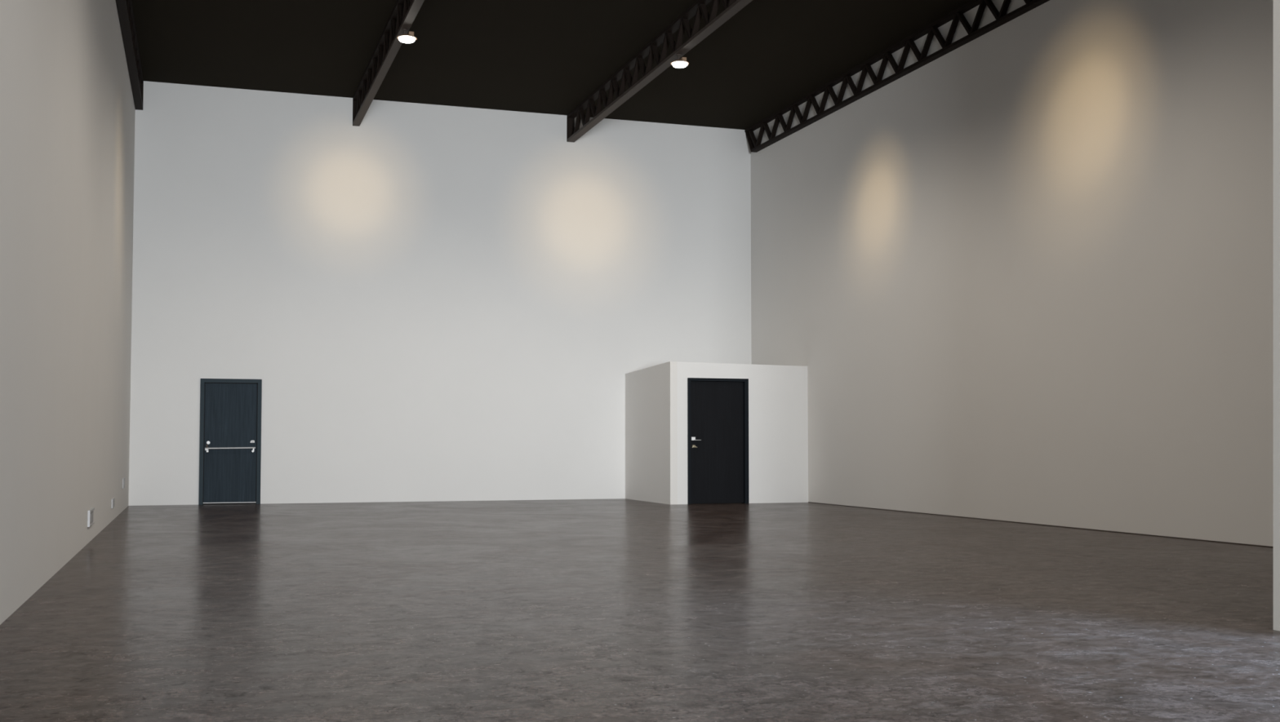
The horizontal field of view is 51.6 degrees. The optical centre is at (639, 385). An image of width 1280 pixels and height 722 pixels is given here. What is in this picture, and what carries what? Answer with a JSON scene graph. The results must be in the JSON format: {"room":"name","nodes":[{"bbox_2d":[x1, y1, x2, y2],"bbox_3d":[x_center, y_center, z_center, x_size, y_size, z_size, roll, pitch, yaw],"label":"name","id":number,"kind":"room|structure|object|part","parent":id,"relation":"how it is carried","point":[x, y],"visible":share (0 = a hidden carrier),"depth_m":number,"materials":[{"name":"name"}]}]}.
{"room":"empty warehouse","nodes":[
{"label":"empty warehouse","id":0,"kind":"room"},
{"bbox_2d":[0,0,135,625],"bbox_3d":[-3.153,-2.124,6.015,0.250,6.729,31.723,1,-3,-18],"label":"wall","id":1,"kind":"structure","parent":0,"point":[68,109],"depth_m":10.00,"materials":[{"name":"white paint"}]},
{"bbox_2d":[87,507,94,527],"bbox_3d":[-5.387,1.295,12.969,0.022,0.172,0.892,1,-3,-18],"label":"wall outlet","id":2,"kind":"object","parent":1,"relation":"attached to","point":[90,513],"visible":1,"depth_m":12.87,"materials":[{"name":"white plastic"}]},
{"bbox_2d":[90,511,93,524],"bbox_3d":[-5.460,1.316,13.164,0.008,0.126,0.518,1,-3,-18],"label":"socket","id":3,"kind":"object","parent":2,"relation":"attached to","point":[91,512],"depth_m":13.15,"materials":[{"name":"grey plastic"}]},
{"bbox_2d":[111,497,115,508],"bbox_3d":[-6.559,1.467,16.460,0.019,0.120,0.705,1,-3,-18],"label":"wall outlet","id":4,"kind":"object","parent":1,"relation":"attached to","point":[113,501],"visible":1,"depth_m":16.46,"materials":[{"name":"white plastic"}]},
{"bbox_2d":[122,477,124,488],"bbox_3d":[-7.357,1.396,18.845,0.018,0.146,0.496,1,-3,-18],"label":"wall outlet","id":5,"kind":"object","parent":1,"relation":"attached to","point":[123,479],"visible":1,"depth_m":18.85,"materials":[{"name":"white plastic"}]},
{"bbox_2d":[128,80,751,506],"bbox_3d":[-3.020,-1.397,22.639,10.573,6.729,0.250,1,-3,-18],"label":"wall","id":6,"kind":"structure","parent":0,"point":[428,303],"depth_m":22.28,"materials":[{"name":"white paint"}]},
{"bbox_2d":[198,378,262,505],"bbox_3d":[-6.577,0.906,21.267,0.942,2.008,0.300,1,-3,-18],"label":"door","id":7,"kind":"structure","parent":6,"relation":"in","point":[230,437],"depth_m":21.21,"materials":[{"name":"blue paint"}]},
{"bbox_2d":[132,0,971,129],"bbox_3d":[1.978,-5.510,7.883,11.073,0.200,31.723,1,-3,-18],"label":"ceiling","id":8,"kind":"structure","parent":0,"point":[541,56],"depth_m":19.35,"materials":[{"name":"paint"}]},
{"bbox_2d":[115,0,143,110],"bbox_3d":[-2.978,-5.248,6.209,0.114,0.468,31.221,1,-3,-18],"label":"roof truss","id":9,"kind":"object","parent":8,"relation":"attached to","point":[125,7],"visible":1,"depth_m":18.18,"materials":[{"name":"black metal"}]},
{"bbox_3d":[-7.933,-4.601,20.988,0.114,0.468,0.020,1,-3,-18],"label":"plate","id":10,"kind":"part","parent":9,"relation":"part of","materials":[{"name":"black metal"}]},
{"bbox_2d":[352,0,424,126],"bbox_3d":[0.227,-5.201,7.282,0.114,0.468,31.221,1,-3,-18],"label":"roof truss","id":11,"kind":"object","parent":8,"relation":"attached to","point":[404,12],"visible":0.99,"depth_m":18.66,"materials":[{"name":"metal"}]},
{"bbox_3d":[-4.727,-4.555,22.060,0.114,0.468,0.020,1,-3,-18],"label":"plate","id":12,"kind":"part","parent":11,"relation":"part of","materials":[{"name":"black metal"}]},
{"bbox_2d":[397,28,416,43],"bbox_3d":[-2.979,-4.467,16.931,0.246,0.155,0.246,1,-3,-18],"label":"pendant light","id":13,"kind":"object","parent":11,"relation":"hanging from","point":[405,37],"visible":1,"depth_m":16.88,"materials":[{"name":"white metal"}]},
{"bbox_2d":[566,0,752,142],"bbox_3d":[1.424,-4.848,15.362,0.135,0.468,16.643,1,-3,-18],"label":"roof truss","id":14,"kind":"object","parent":8,"relation":"attached to","point":[699,8],"visible":1,"depth_m":19.12,"materials":[{"name":"metal"}]},
{"bbox_3d":[-1.216,-4.503,23.236,0.135,0.468,0.020,1,-3,-18],"label":"plate","id":15,"kind":"part","parent":14,"relation":"part of","materials":[{"name":"black metal"}]},
{"bbox_2d":[671,53,688,67],"bbox_3d":[0.542,-4.413,18.003,0.246,0.170,0.246,1,-3,-18],"label":"pendant light","id":16,"kind":"object","parent":14,"relation":"hanging from","point":[679,63],"visible":1,"depth_m":17.95,"materials":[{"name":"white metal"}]},
{"bbox_3d":[0.528,-4.455,18.000,0.070,0.085,0.070,1,-3,-18],"label":"mounting stem","id":17,"kind":"part","parent":16,"relation":"part of","materials":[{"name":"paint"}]},
{"bbox_2d":[744,0,1048,152],"bbox_3d":[4.620,-4.801,16.430,0.114,0.468,16.645,1,-3,-18],"label":"roof truss","id":18,"kind":"object","parent":8,"relation":"attached to","point":[755,145],"visible":1,"depth_m":19.36,"materials":[{"name":"black metal"}]},
{"bbox_3d":[2.025,-4.462,24.172,0.114,0.468,0.300,1,-3,-18],"label":"plate","id":19,"kind":"part","parent":18,"relation":"part of","materials":[{"name":"black metal"}]},
{"bbox_2d":[0,498,1279,721],"bbox_3d":[1.978,1.413,7.581,11.073,0.200,31.723,1,-3,-18],"label":"floor","id":20,"kind":"structure","parent":0,"point":[619,610],"depth_m":7.28,"materials":[{"name":"concrete"}]},
{"bbox_2d":[625,361,677,505],"bbox_3d":[0.167,0.810,22.244,0.120,2.285,2.340,1,-3,-18],"label":"wall","id":21,"kind":"structure","parent":0,"point":[651,393],"depth_m":21.96,"materials":[{"name":"white paint"}]},
{"bbox_2d":[677,361,808,504],"bbox_3d":[1.667,0.782,21.577,2.299,2.283,0.120,1,-3,-18],"label":"wall","id":22,"kind":"structure","parent":0,"point":[778,396],"depth_m":21.66,"materials":[{"name":"white paint"}]},
{"bbox_2d":[687,377,748,504],"bbox_3d":[1.242,0.905,21.430,1.054,2.025,0.158,1,-3,-18],"label":"door","id":23,"kind":"structure","parent":22,"relation":"in","point":[717,409],"depth_m":21.41,"materials":[{"name":"black paint"}]},
{"bbox_2d":[751,0,1273,546],"bbox_3d":[4.811,-1.674,16.306,0.250,6.729,17.247,1,-3,-18],"label":"wall","id":24,"kind":"structure","parent":0,"point":[1025,275],"depth_m":15.85,"materials":[{"name":"white paint"}]},
{"bbox_2d":[808,502,1273,547],"bbox_3d":[5.045,1.635,15.056,0.006,0.009,14.304,1,-3,-18],"label":"baseboard","id":25,"kind":"structure","parent":24,"relation":"attached to","point":[808,502],"depth_m":15.26,"materials":[{"name":"paint"}]},
{"bbox_2d":[1273,0,1279,631],"bbox_3d":[5.847,-2.376,0.257,0.450,6.729,14.576,1,-3,-18],"label":"wall","id":26,"kind":"structure","parent":0,"point":[1276,2],"depth_m":7.01,"materials":[{"name":"beige paint"}]}
]}

